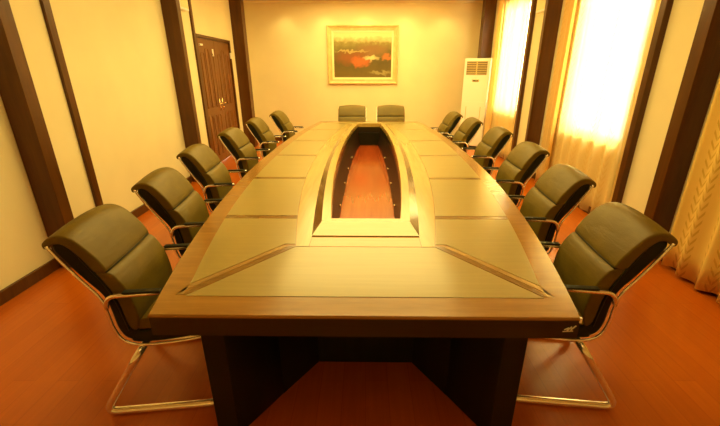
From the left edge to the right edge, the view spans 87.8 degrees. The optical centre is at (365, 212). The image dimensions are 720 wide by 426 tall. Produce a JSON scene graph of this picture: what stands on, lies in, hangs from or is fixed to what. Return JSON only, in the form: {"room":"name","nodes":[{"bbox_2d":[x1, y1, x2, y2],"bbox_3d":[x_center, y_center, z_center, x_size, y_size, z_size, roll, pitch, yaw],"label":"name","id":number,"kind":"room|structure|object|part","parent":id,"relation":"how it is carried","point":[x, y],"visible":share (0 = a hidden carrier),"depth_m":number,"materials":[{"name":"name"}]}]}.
{"room":"conference room","nodes":[
{"label":"conference room","id":0,"kind":"room"},
{"bbox_2d":[0,0,243,289],"bbox_3d":[-2.800,-1.345,3.822,0.100,3.080,10.700,0,21,0],"label":"wall","id":1,"kind":"structure","parent":0,"point":[116,52],"depth_m":3.91,"materials":[{"name":"paint"}]},
{"bbox_2d":[0,0,73,267],"bbox_3d":[-2.658,-0.970,2.844,0.185,3.080,0.115,0,21,0],"label":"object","id":2,"kind":"structure","parent":1,"relation":"attached to","point":[18,94],"depth_m":2.92,"materials":[{"name":"brown wood"}]},
{"bbox_2d":[39,0,102,206],"bbox_3d":[-2.735,-1.191,3.420,0.030,3.080,0.080,0,21,0],"label":"trim","id":3,"kind":"structure","parent":1,"relation":"attached to","point":[45,5],"depth_m":3.45,"materials":[{"name":"brown wood"}]},
{"bbox_2d":[0,176,192,305],"bbox_3d":[-2.737,0.202,3.948,0.025,0.100,9.830,0,21,0],"label":"baseboard","id":4,"kind":"structure","parent":1,"relation":"attached to","point":[14,289],"depth_m":3.07,"materials":[{"name":"brown wood"}]},
{"bbox_2d":[160,0,201,181],"bbox_3d":[-2.645,-1.950,5.405,0.210,3.080,0.110,0,21,0],"label":"trim","id":5,"kind":"structure","parent":1,"relation":"attached to","point":[171,11],"depth_m":5.33,"materials":[{"name":"brown wood"}]},
{"bbox_2d":[179,0,188,10],"bbox_3d":[-2.673,-3.121,5.316,0.154,0.420,0.280,0,21,0],"label":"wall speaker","id":6,"kind":"object","parent":1,"relation":"attached to","point":[183,3],"visible":0.66,"depth_m":5.36,"materials":[{"name":"white plastic"}]},
{"bbox_2d":[188,0,212,149],"bbox_3d":[-2.735,-2.251,6.189,0.030,3.080,0.070,0,21,0],"label":"trim","id":7,"kind":"structure","parent":1,"relation":"attached to","point":[189,1],"depth_m":6.15,"materials":[{"name":"brown wood"}]},
{"bbox_2d":[196,33,239,160],"bbox_3d":[-2.763,-2.149,7.154,0.134,2.200,1.640,0,21,0],"label":"door","id":8,"kind":"structure","parent":1,"relation":"in","point":[215,57],"depth_m":7.03,"materials":[{"name":"brown wood"}]},
{"bbox_3d":[-2.760,-1.988,6.804,0.014,1.866,0.562,0,21,0],"label":"moulding","id":9,"kind":"part","parent":8,"relation":"part of","materials":[{"name":"brown wood"}]},
{"bbox_3d":[-2.760,-2.263,7.523,0.014,1.866,0.562,0,21,0],"label":"moulding","id":10,"kind":"part","parent":8,"relation":"part of","materials":[{"name":"brown wood"}]},
{"bbox_2d":[228,0,257,146],"bbox_3d":[-2.632,-2.985,8.109,0.235,3.080,0.220,0,21,0],"label":"trim","id":11,"kind":"structure","parent":1,"relation":"attached to","point":[237,15],"depth_m":7.94,"materials":[{"name":"brown wood"}]},
{"bbox_2d":[0,141,719,425],"bbox_3d":[0.000,0.140,4.390,5.700,0.100,10.900,0,21,0],"label":"floor","id":12,"kind":"structure","parent":0,"point":[62,359],"depth_m":2.18,"materials":[{"name":"laminate"}]},
{"bbox_2d":[42,204,213,414],"bbox_3d":[-1.074,0.458,2.022,0.725,0.998,0.589,-2,21,-6],"label":"chair","id":13,"kind":"object","parent":12,"relation":"on","point":[106,245],"visible":0.74,"depth_m":1.82,"materials":[{"name":"leather"}]},
{"bbox_3d":[-1.053,0.393,1.753,0.682,0.563,0.015,-2,21,-6],"label":"rail","id":14,"kind":"part","parent":13,"relation":"part of","materials":[{"name":"silver metal"}]},
{"bbox_3d":[-1.083,0.409,1.743,0.290,0.098,0.034,-1,21,-3],"label":"armrest","id":15,"kind":"part","parent":13,"relation":"part of","materials":[{"name":"silver metal"}]},
{"bbox_3d":[-0.935,0.446,2.034,0.444,0.088,0.426,-2,21,-6],"label":"seat","id":16,"kind":"part","parent":13,"relation":"part of","materials":[{"name":"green leather"}]},
{"bbox_3d":[-1.133,0.238,2.191,0.290,0.098,0.034,-3,21,-9],"label":"armrest","id":17,"kind":"part","parent":13,"relation":"part of","materials":[{"name":"silver metal"}]},
{"bbox_2d":[131,167,222,258],"bbox_3d":[-1.166,0.165,2.788,0.725,0.998,0.589,-3,21,-7],"label":"chair","id":18,"kind":"object","parent":12,"relation":"on","point":[165,190],"visible":0.56,"depth_m":2.52,"materials":[{"name":"black leather"}]},
{"bbox_3d":[-1.141,0.100,2.519,0.682,0.563,0.015,-3,21,-7],"label":"rail","id":19,"kind":"part","parent":18,"relation":"part of","materials":[{"name":"silver metal"}]},
{"bbox_3d":[-1.170,0.116,2.509,0.290,0.098,0.034,-1,21,-3],"label":"armrest","id":20,"kind":"part","parent":18,"relation":"part of","materials":[{"name":"silver metal"}]},
{"bbox_3d":[-1.229,-0.055,2.955,0.290,0.098,0.034,-4,21,-10],"label":"armrest","id":21,"kind":"part","parent":18,"relation":"part of","materials":[{"name":"silver metal"}]},
{"bbox_2d":[176,144,246,212],"bbox_3d":[-1.312,-0.169,3.660,0.725,0.998,0.589,-1,21,-4],"label":"chair","id":22,"kind":"object","parent":12,"relation":"on","point":[202,162],"visible":0.54,"depth_m":3.40,"materials":[{"name":"black leather"}]},
{"bbox_3d":[-1.300,-0.234,3.390,0.682,0.563,0.015,-1,21,-4],"label":"rail","id":23,"kind":"part","parent":22,"relation":"part of","materials":[{"name":"silver metal"}]},
{"bbox_3d":[-1.329,-0.218,3.381,0.290,0.098,0.034,0,21,-1],"label":"armrest","id":24,"kind":"part","parent":22,"relation":"part of","materials":[{"name":"silver metal"}]},
{"bbox_3d":[-1.363,-0.390,3.830,0.290,0.098,0.034,-3,21,-7],"label":"armrest","id":25,"kind":"part","parent":22,"relation":"part of","materials":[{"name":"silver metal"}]},
{"bbox_2d":[217,127,269,178],"bbox_3d":[-1.347,-0.553,4.665,0.725,0.998,0.589,0,21,0],"label":"chair","id":26,"kind":"object","parent":12,"relation":"on","point":[234,139],"visible":0.59,"depth_m":4.42,"materials":[{"name":"black leather"}]},
{"bbox_3d":[-1.350,-0.618,4.395,0.682,0.563,0.015,0,21,0],"label":"rail","id":27,"kind":"part","parent":26,"relation":"part of","materials":[{"name":"silver metal"}]},
{"bbox_3d":[-1.381,-0.603,4.388,0.290,0.098,0.034,1,21,3],"label":"armrest","id":28,"kind":"part","parent":26,"relation":"part of","materials":[{"name":"silver metal"}]},
{"bbox_2d":[245,117,285,157],"bbox_3d":[-1.347,-0.930,5.649,0.725,0.998,0.589,0,21,0],"label":"chair","id":29,"kind":"object","parent":12,"relation":"on","point":[259,129],"visible":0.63,"depth_m":5.39,"materials":[{"name":"black leather"}]},
{"bbox_3d":[-1.350,-0.995,5.379,0.682,0.563,0.015,0,21,0],"label":"rail","id":30,"kind":"part","parent":29,"relation":"part of","materials":[{"name":"silver metal"}]},
{"bbox_2d":[269,110,303,141],"bbox_3d":[-1.233,-1.284,6.573,0.725,0.998,0.589,1,21,2],"label":"chair","id":31,"kind":"object","parent":12,"relation":"on","point":[279,118],"visible":0.52,"depth_m":6.31,"materials":[{"name":"black leather"}]},
{"bbox_2d":[338,105,365,120],"bbox_3d":[-0.265,-1.587,7.365,0.707,0.998,0.725,0,21,0],"label":"chair","id":32,"kind":"object","parent":12,"relation":"on","point":[345,112],"visible":0.33,"depth_m":7.37,"materials":[{"name":"black leather"}]},
{"bbox_2d":[147,121,582,425],"bbox_3d":[0.028,-0.327,4.359,2.290,0.795,5.944,0,21,1],"label":"conference table","id":33,"kind":"object","parent":12,"relation":"on","point":[348,241],"visible":1,"depth_m":1.92,"materials":[{"name":"brown wood"}]},
{"bbox_3d":[-0.625,0.166,2.085,0.467,0.004,0.803,-3,21,-8],"label":"veneer panel","id":34,"kind":"part","parent":33,"relation":"part of","materials":[{"name":"brown wood"}]},
{"bbox_3d":[-0.726,-0.142,2.889,0.468,0.004,0.931,-2,21,-5],"label":"veneer panel","id":35,"kind":"part","parent":33,"relation":"part of","materials":[{"name":"brown wood"}]},
{"bbox_3d":[-0.766,-0.480,3.773,0.476,0.004,0.890,0,21,1],"label":"veneer panel","id":36,"kind":"part","parent":33,"relation":"part of","materials":[{"name":"brown wood"}]},
{"bbox_3d":[-0.760,-0.818,4.655,0.466,0.004,0.880,0,21,1],"label":"veneer panel","id":37,"kind":"part","parent":33,"relation":"part of","materials":[{"name":"brown wood"}]},
{"bbox_3d":[-0.697,-1.159,5.546,0.533,0.004,0.910,0,21,1],"label":"veneer panel","id":38,"kind":"part","parent":33,"relation":"part of","materials":[{"name":"brown wood"}]},
{"bbox_3d":[-0.595,-1.481,6.389,0.488,0.004,0.856,3,21,9],"label":"veneer panel","id":39,"kind":"part","parent":33,"relation":"part of","materials":[{"name":"brown wood"}]},
{"bbox_3d":[-0.005,0.272,1.808,1.522,0.004,0.476,0,21,1],"label":"panel","id":40,"kind":"part","parent":33,"relation":"part of","materials":[{"name":"brown wood"}]},
{"bbox_3d":[-0.004,0.644,2.051,0.880,0.632,0.270,0,21,1],"label":"modesty panel","id":41,"kind":"part","parent":33,"relation":"part of","materials":[{"name":"laminate"}]},
{"bbox_3d":[0.059,-1.136,6.701,0.880,0.632,0.270,0,21,1],"label":"modesty panel","id":42,"kind":"part","parent":33,"relation":"part of","materials":[{"name":"laminate"}]},
{"bbox_3d":[0.062,-1.627,6.771,1.628,0.004,0.249,0,21,1],"label":"panel","id":43,"kind":"part","parent":33,"relation":"part of","materials":[{"name":"brown wood"}]},
{"bbox_3d":[0.709,-1.475,6.374,0.488,0.004,0.856,-3,21,-7],"label":"veneer panel","id":44,"kind":"part","parent":33,"relation":"part of","materials":[{"name":"brown wood"}]},
{"bbox_3d":[0.788,-1.152,5.529,0.533,0.004,0.910,0,21,1],"label":"veneer panel","id":45,"kind":"part","parent":33,"relation":"part of","materials":[{"name":"brown wood"}]},
{"bbox_3d":[0.827,-0.811,4.636,0.465,0.004,0.880,0,21,1],"label":"veneer panel","id":46,"kind":"part","parent":33,"relation":"part of","materials":[{"name":"brown wood"}]},
{"bbox_3d":[0.809,-0.473,3.754,0.476,0.004,0.890,0,21,1],"label":"veneer panel","id":47,"kind":"part","parent":33,"relation":"part of","materials":[{"name":"brown wood"}]},
{"bbox_3d":[0.745,-0.135,2.872,0.468,0.004,0.931,2,21,6],"label":"veneer panel","id":48,"kind":"part","parent":33,"relation":"part of","materials":[{"name":"brown wood"}]},
{"bbox_3d":[0.624,0.171,2.071,0.467,0.004,0.803,4,21,9],"label":"veneer panel","id":49,"kind":"part","parent":33,"relation":"part of","materials":[{"name":"brown wood"}]},
{"bbox_2d":[376,105,404,120],"bbox_3d":[0.505,-1.587,7.365,0.707,0.998,0.725,0,21,0],"label":"chair","id":50,"kind":"object","parent":12,"relation":"on","point":[384,112],"visible":0.32,"depth_m":7.37,"materials":[{"name":"black leather"}]},
{"bbox_2d":[431,111,462,139],"bbox_3d":[1.221,-1.232,6.438,0.725,0.998,0.589,-1,21,-2],"label":"chair","id":51,"kind":"object","parent":12,"relation":"on","point":[452,119],"visible":0.45,"depth_m":6.16,"materials":[{"name":"black leather"}]},
{"bbox_2d":[443,117,482,152],"bbox_3d":[1.301,-0.928,5.643,0.725,0.998,0.589,0,21,-1],"label":"chair","id":52,"kind":"object","parent":12,"relation":"on","point":[470,126],"visible":0.5,"depth_m":5.37,"materials":[{"name":"black leather"}]},
{"bbox_3d":[1.308,-0.993,5.373,0.682,0.563,0.015,0,21,-1],"label":"rail","id":53,"kind":"part","parent":52,"relation":"part of","materials":[{"name":"silver metal"}]},
{"bbox_2d":[459,58,492,147],"bbox_3d":[2.431,-2.415,8.298,0.540,1.880,0.335,12,24,28],"label":"air conditioner","id":54,"kind":"object","parent":12,"relation":"on","point":[477,71],"visible":0.8,"depth_m":8.07,"materials":[{"name":"white plastic"}]},
{"bbox_3d":[2.354,-2.031,8.303,0.480,0.840,0.006,12,24,28],"label":"panel","id":55,"kind":"part","parent":54,"relation":"part of","materials":[{"name":"white plastic"}]},
{"bbox_2d":[466,61,487,74],"bbox_3d":[2.356,-3.064,7.908,0.380,0.270,0.233,0,21,0],"label":"vent","id":56,"kind":"object","parent":54,"relation":"attached to","point":[472,67],"depth_m":7.90,"materials":[{"name":"white plastic"}]},
{"bbox_2d":[462,126,513,175],"bbox_3d":[1.374,-0.583,4.743,0.725,0.998,0.589,0,21,0],"label":"chair","id":57,"kind":"object","parent":12,"relation":"on","point":[496,138],"visible":0.54,"depth_m":4.49,"materials":[{"name":"black leather"}]},
{"bbox_3d":[1.407,-0.633,4.466,0.290,0.098,0.034,-1,21,-3],"label":"armrest","id":58,"kind":"part","parent":57,"relation":"part of","materials":[{"name":"silver metal"}]},
{"bbox_3d":[1.377,-0.648,4.473,0.682,0.563,0.015,0,21,0],"label":"rail","id":59,"kind":"part","parent":57,"relation":"part of","materials":[{"name":"silver metal"}]},
{"bbox_2d":[482,141,549,207],"bbox_3d":[1.315,-0.205,3.754,0.725,0.998,0.589,1,21,2],"label":"chair","id":60,"kind":"object","parent":12,"relation":"on","point":[523,160],"visible":0.56,"depth_m":3.50,"materials":[{"name":"black leather"}]},
{"bbox_3d":[1.357,-0.426,3.926,0.290,0.098,0.034,2,21,5],"label":"armrest","id":61,"kind":"part","parent":60,"relation":"part of","materials":[{"name":"silver metal"}]},
{"bbox_3d":[1.340,-0.254,3.476,0.290,0.098,0.034,0,21,-1],"label":"armrest","id":62,"kind":"part","parent":60,"relation":"part of","materials":[{"name":"silver metal"}]},
{"bbox_3d":[1.310,-0.270,3.484,0.682,0.563,0.015,1,21,2],"label":"rail","id":63,"kind":"part","parent":60,"relation":"part of","materials":[{"name":"silver metal"}]},
{"bbox_2d":[508,164,596,254],"bbox_3d":[1.196,0.131,2.876,0.725,0.998,0.589,2,21,5],"label":"chair","id":64,"kind":"object","parent":12,"relation":"on","point":[559,189],"visible":0.56,"depth_m":2.62,"materials":[{"name":"black leather"}]},
{"bbox_3d":[1.250,-0.089,3.045,0.290,0.098,0.034,3,21,8],"label":"armrest","id":65,"kind":"part","parent":64,"relation":"part of","materials":[{"name":"silver metal"}]},
{"bbox_3d":[1.208,0.082,2.597,0.290,0.098,0.034,1,21,2],"label":"armrest","id":66,"kind":"part","parent":64,"relation":"part of","materials":[{"name":"silver metal"}]},
{"bbox_3d":[1.179,0.066,2.606,0.682,0.563,0.015,2,21,5],"label":"rail","id":67,"kind":"part","parent":64,"relation":"part of","materials":[{"name":"silver metal"}]},
{"bbox_2d":[516,202,677,409],"bbox_3d":[1.048,0.447,2.050,0.725,0.998,0.589,2,21,6],"label":"chair","id":68,"kind":"object","parent":12,"relation":"on","point":[615,241],"visible":0.64,"depth_m":1.84,"materials":[{"name":"black leather"}]},
{"bbox_3d":[1.107,0.227,2.219,0.290,0.098,0.034,3,21,9],"label":"armrest","id":69,"kind":"part","parent":68,"relation":"part of","materials":[{"name":"silver metal"}]},
{"bbox_3d":[1.056,0.398,1.771,0.290,0.098,0.034,1,21,3],"label":"armrest","id":70,"kind":"part","parent":68,"relation":"part of","materials":[{"name":"silver metal"}]},
{"bbox_3d":[1.027,0.382,1.781,0.682,0.563,0.015,2,21,6],"label":"rail","id":71,"kind":"part","parent":68,"relation":"part of","materials":[{"name":"silver metal"}]},
{"bbox_2d":[244,3,482,135],"bbox_3d":[0.000,-3.275,8.865,5.700,3.080,0.100,0,21,0],"label":"wall","id":72,"kind":"structure","parent":0,"point":[287,42],"depth_m":8.68,"materials":[{"name":"paint"}]},
{"bbox_2d":[326,25,398,83],"bbox_3d":[-0.065,-3.643,8.638,1.630,1.260,0.062,0,21,0],"label":"framed painting","id":73,"kind":"object","parent":72,"relation":"attached to","point":[356,54],"visible":1,"depth_m":8.64,"materials":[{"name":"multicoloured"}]},
{"bbox_2d":[243,0,482,2],"bbox_3d":[0.000,-4.662,8.243,5.500,0.045,0.070,0,21,0],"label":"trim","id":74,"kind":"structure","parent":72,"relation":"attached to","point":[244,1],"depth_m":8.21,"materials":[{"name":"paint"}]},
{"bbox_2d":[275,137,452,140],"bbox_3d":[0.000,-1.861,9.339,5.500,0.100,0.025,0,21,0],"label":"baseboard","id":75,"kind":"structure","parent":72,"relation":"attached to","point":[277,138],"depth_m":9.34,"materials":[{"name":"brown wood"}]},
{"bbox_2d":[490,0,719,250],"bbox_3d":[2.850,-1.345,3.822,0.200,3.080,10.700,0,21,0],"label":"wall","id":76,"kind":"structure","parent":0,"point":[684,17],"depth_m":3.58,"materials":[{"name":"paint"}]},
{"bbox_2d":[477,0,496,57],"bbox_3d":[2.632,-3.108,8.431,0.235,3.080,0.230,0,21,0],"label":"trim","id":77,"kind":"structure","parent":76,"relation":"attached to","point":[489,7],"depth_m":8.01,"materials":[{"name":"brown wood"}]},
{"bbox_2d":[511,0,536,150],"bbox_3d":[2.720,-2.342,6.428,0.060,3.080,0.080,0,21,0],"label":"trim","id":78,"kind":"structure","parent":76,"relation":"attached to","point":[534,2],"depth_m":6.37,"materials":[{"name":"brown wood"}]},
{"bbox_2d":[536,0,545,13],"bbox_3d":[2.673,-3.191,5.498,0.154,0.420,0.330,0,21,0],"label":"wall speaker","id":79,"kind":"object","parent":76,"relation":"attached to","point":[540,8],"visible":0.52,"depth_m":5.55,"materials":[{"name":"white plastic"}]},
{"bbox_2d":[525,0,562,177],"bbox_3d":[2.645,-2.024,5.596,0.210,3.080,0.080,0,21,0],"label":"trim","id":80,"kind":"structure","parent":76,"relation":"attached to","point":[553,8],"depth_m":5.52,"materials":[{"name":"brown wood"}]},
{"bbox_2d":[497,154,717,296],"bbox_3d":[2.737,0.142,4.107,0.025,0.100,10.170,0,21,0],"label":"baseboard","id":81,"kind":"structure","parent":76,"relation":"attached to","point":[534,175],"depth_m":4.55,"materials":[{"name":"brown wood"}]},
{"bbox_2d":[611,0,673,202],"bbox_3d":[2.720,-1.266,3.616,0.060,3.080,0.080,0,21,0],"label":"trim","id":82,"kind":"structure","parent":76,"relation":"attached to","point":[665,8],"depth_m":3.65,"materials":[{"name":"brown wood"}]},
{"bbox_2d":[644,0,719,258],"bbox_3d":[2.658,-1.027,2.991,0.185,3.080,0.120,0,21,0],"label":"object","id":83,"kind":"structure","parent":76,"relation":"attached to","point":[702,69],"depth_m":3.05,"materials":[{"name":"brown wood"}]},
{"bbox_3d":[0.000,-2.830,3.254,5.700,0.100,10.900,0,21,0],"label":"ceiling","id":84,"kind":"structure","parent":0,"visible":0},
{"bbox_2d":[483,0,504,135],"bbox_3d":[2.640,-2.813,7.703,0.072,3.012,0.252,0,21,0],"label":"drape","id":85,"kind":"object","parent":84,"relation":"hanging from","point":[488,118],"visible":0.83,"depth_m":7.65,"materials":[{"name":"beige fabric"}]},
{"bbox_2d":[491,0,530,159],"bbox_3d":[2.704,-2.567,7.060,0.055,3.012,1.184,0,21,0],"label":"sheer curtain","id":86,"kind":"object","parent":84,"relation":"hanging from","point":[517,11],"visible":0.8,"depth_m":6.98,"materials":[{"name":"white fabric"}]},
{"bbox_2d":[535,0,576,181],"bbox_3d":[2.639,-1.835,5.149,0.080,3.012,0.325,0,21,0],"label":"drape","id":87,"kind":"object","parent":84,"relation":"hanging from","point":[570,5],"visible":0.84,"depth_m":5.12,"materials":[{"name":"beige fabric"}]},
{"bbox_2d":[549,0,658,211],"bbox_3d":[2.704,-1.547,4.396,0.055,3.012,1.491,0,21,0],"label":"sheer curtain","id":88,"kind":"object","parent":84,"relation":"hanging from","point":[610,38],"visible":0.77,"depth_m":4.30,"materials":[{"name":"white fabric"}]},
{"bbox_2d":[661,79,719,303],"bbox_3d":[2.655,-0.652,2.058,0.093,3.012,1.597,0,21,0],"label":"drape","id":89,"kind":"object","parent":84,"relation":"hanging from","point":[695,258],"visible":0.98,"depth_m":2.94,"materials":[{"name":"beige fabric"}]}
]}

